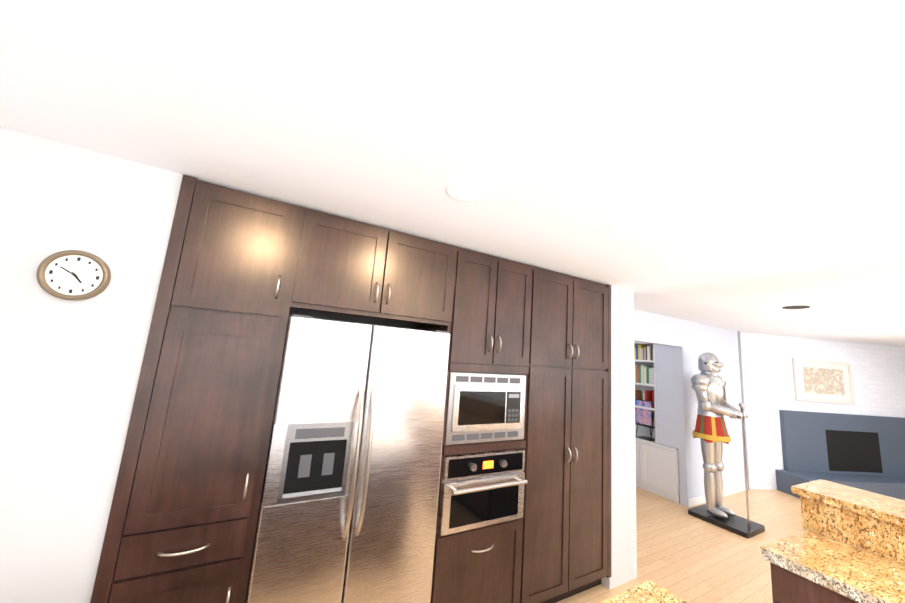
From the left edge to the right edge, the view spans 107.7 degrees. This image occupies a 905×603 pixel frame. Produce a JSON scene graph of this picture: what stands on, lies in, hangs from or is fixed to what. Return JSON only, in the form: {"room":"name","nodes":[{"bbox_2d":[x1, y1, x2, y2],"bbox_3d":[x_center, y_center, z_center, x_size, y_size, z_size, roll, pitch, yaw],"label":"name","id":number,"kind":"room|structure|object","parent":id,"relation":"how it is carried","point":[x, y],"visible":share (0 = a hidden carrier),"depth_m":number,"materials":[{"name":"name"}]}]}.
{"room":"kitchen","nodes":[
{"label":"kitchen","id":0,"kind":"room"},
{"bbox_2d":[0,127,636,602],"bbox_3d":[-1.689,0.623,1.525,7.200,2.420,0.750,9,-10,-29],"label":"wall","id":1,"kind":"structure","parent":0,"point":[68,377],"depth_m":1.27,"materials":[{"name":"white paint"}]},
{"bbox_2d":[36,250,110,300],"bbox_3d":[-1.467,-0.103,1.284,0.196,0.196,0.026,9,-10,-29],"label":"wall clock","id":2,"kind":"object","parent":1,"relation":"attached to","point":[75,275],"visible":0.98,"depth_m":1.28,"materials":[{"name":"bronze-coloured metal"},{"name":"white dial"},{"name":"black plastic"}]},
{"bbox_2d":[294,209,461,327],"bbox_3d":[-0.543,-0.142,2.168,0.937,0.527,0.620,9,-10,-29],"label":"upper cabinet","id":3,"kind":"object","parent":1,"relation":"attached to","point":[351,270],"depth_m":1.89,"materials":[{"name":"brown wood"}]},
{"bbox_2d":[410,248,541,378],"bbox_3d":[0.139,0.111,2.529,0.791,0.812,0.620,9,-10,-29],"label":"upper cabinet","id":4,"kind":"object","parent":1,"relation":"attached to","point":[497,329],"depth_m":2.27,"materials":[{"name":"brown wood"}]},
{"bbox_2d":[445,372,525,444],"bbox_3d":[0.169,0.710,2.297,0.616,0.429,0.332,9,-10,-29],"label":"microwave","id":5,"kind":"object","parent":4,"relation":"in","point":[485,407],"visible":0.98,"depth_m":2.14,"materials":[{"name":"silver metal"}]},
{"bbox_2d":[0,0,904,346],"bbox_3d":[2.927,-0.021,3.280,16.700,0.080,7.500,9,-10,-29],"label":"ceiling","id":6,"kind":"structure","parent":0,"point":[734,164],"depth_m":1.03,"materials":[{"name":"white paint"}]},
{"bbox_2d":[445,179,488,201],"bbox_3d":[0.063,-0.481,1.446,0.196,0.008,0.196,9,-10,-29],"label":"recessed light","id":7,"kind":"object","parent":6,"relation":"in","point":[467,190],"visible":0.92,"depth_m":1.44,"materials":[{"name":"white"}]},
{"bbox_2d":[782,306,809,308],"bbox_3d":[3.409,0.060,3.284,0.196,0.008,0.196,9,-10,-29],"label":"recessed light","id":8,"kind":"object","parent":6,"relation":"in","point":[795,307],"visible":0.98,"depth_m":3.28,"materials":[{"name":"grey"}]},
{"bbox_2d":[655,344,677,448],"bbox_3d":[2.649,1.609,5.706,0.480,2.420,2.510,9,-10,-29],"label":"wall","id":9,"kind":"structure","parent":0,"point":[666,399],"depth_m":4.64,"materials":[{"name":"white paint"}]},
{"bbox_2d":[556,487,803,602],"bbox_3d":[2.743,2.427,2.894,16.700,0.050,7.500,9,-10,-29],"label":"floor","id":10,"kind":"structure","parent":0,"point":[683,554],"depth_m":3.23,"materials":[{"name":"brown wood"}]},
{"bbox_2d":[90,175,309,602],"bbox_3d":[-1.228,0.687,1.682,0.508,2.412,0.620,9,-10,-29],"label":"tall cabinet","id":11,"kind":"object","parent":10,"relation":"on","point":[244,275],"depth_m":1.45,"materials":[{"name":"brown wood"}]},
{"bbox_2d":[245,314,450,602],"bbox_3d":[-0.607,1.046,1.930,0.898,1.814,0.734,9,-10,-29],"label":"refrigerator","id":12,"kind":"object","parent":10,"relation":"on","point":[348,508],"visible":1,"depth_m":1.67,"materials":[{"name":"grey metal"}]},
{"bbox_2d":[438,375,497,502],"bbox_3d":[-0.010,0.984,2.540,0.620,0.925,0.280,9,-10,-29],"label":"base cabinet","id":13,"kind":"object","parent":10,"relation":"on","point":[454,449],"depth_m":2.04,"materials":[{"name":"brown wood"}]},
{"bbox_2d":[431,503,525,602],"bbox_3d":[0.015,1.755,2.269,0.660,0.675,0.620,9,-10,-29],"label":"base cabinet","id":14,"kind":"object","parent":10,"relation":"on","point":[486,564],"depth_m":2.03,"materials":[{"name":"brown wood"}]},
{"bbox_2d":[438,448,527,535],"bbox_3d":[0.149,1.192,2.192,0.616,0.424,0.397,9,-10,-29],"label":"wall oven","id":15,"kind":"object","parent":14,"relation":"in","point":[480,489],"visible":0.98,"depth_m":2.05,"materials":[{"name":"silver metal"}]},
{"bbox_2d":[494,268,610,602],"bbox_3d":[0.763,1.010,2.782,0.918,2.412,0.620,9,-10,-29],"label":"tall cabinet","id":16,"kind":"object","parent":10,"relation":"on","point":[566,443],"depth_m":2.50,"materials":[{"name":"brown wood"}]},
{"bbox_2d":[599,580,686,602],"bbox_3d":[-0.450,1.260,0.142,3.106,0.920,0.708,9,-10,-29],"label":"kitchen island","id":17,"kind":"object","parent":10,"relation":"on","point":[649,591],"visible":1,"depth_m":1.17,"materials":[{"name":"beige stone"}]},
{"bbox_2d":[634,341,679,502],"bbox_3d":[2.694,1.726,5.444,0.375,2.115,2.005,9,-10,-29],"label":"bookcase","id":18,"kind":"object","parent":10,"relation":"on","point":[657,468],"visible":0.4,"depth_m":4.81,"materials":[{"name":"white paint"}]},
{"bbox_2d":[688,352,764,538],"bbox_3d":[3.278,1.619,4.043,0.605,1.977,0.590,9,-10,-29],"label":"armor","id":19,"kind":"object","parent":10,"relation":"on","point":[714,405],"visible":1,"depth_m":4.01,"materials":[{"name":"silver metal"}]},
{"bbox_2d":[760,479,904,602],"bbox_3d":[2.496,1.412,0.360,0.917,1.125,3.104,9,-10,-26],"label":"kitchen island","id":20,"kind":"object","parent":10,"relation":"on","point":[846,544],"depth_m":1.54,"materials":[{"name":"beige stone"}]},
{"bbox_2d":[775,410,904,500],"bbox_3d":[6.502,2.429,5.173,2.800,1.210,0.448,5,-9,-6],"label":"fireplace","id":21,"kind":"object","parent":10,"relation":"on","point":[865,452],"visible":0.94,"depth_m":5.30,"materials":[{"name":"blue stone"}]},
{"bbox_2d":[634,309,749,506],"bbox_3d":[2.994,1.430,4.405,3.900,2.420,0.115,9,-10,-29],"label":"wall","id":22,"kind":"structure","parent":0,"point":[690,342],"depth_m":4.60,"materials":[{"name":"white paint"}]},
{"bbox_2d":[688,483,747,506],"bbox_3d":[-0.088,2.030,2.183,11.000,0.090,0.612,9,-10,-29],"label":"baseboard","id":23,"kind":"structure","parent":22,"relation":"attached to","point":[694,501],"depth_m":4.71,"materials":[{"name":"white wood"}]},
{"bbox_2d":[740,332,904,489],"bbox_3d":[7.598,1.978,5.686,6.400,2.420,0.150,5,-9,-6],"label":"wall","id":24,"kind":"structure","parent":0,"point":[878,373],"depth_m":5.48,"materials":[{"name":"brick"}]},
{"bbox_2d":[792,358,855,403],"bbox_3d":[6.178,1.325,5.507,1.110,0.680,0.033,5,-9,-6],"label":"picture frame","id":25,"kind":"object","parent":24,"relation":"attached to","point":[822,381],"visible":1,"depth_m":5.50,"materials":[{"name":"white"}]}
]}

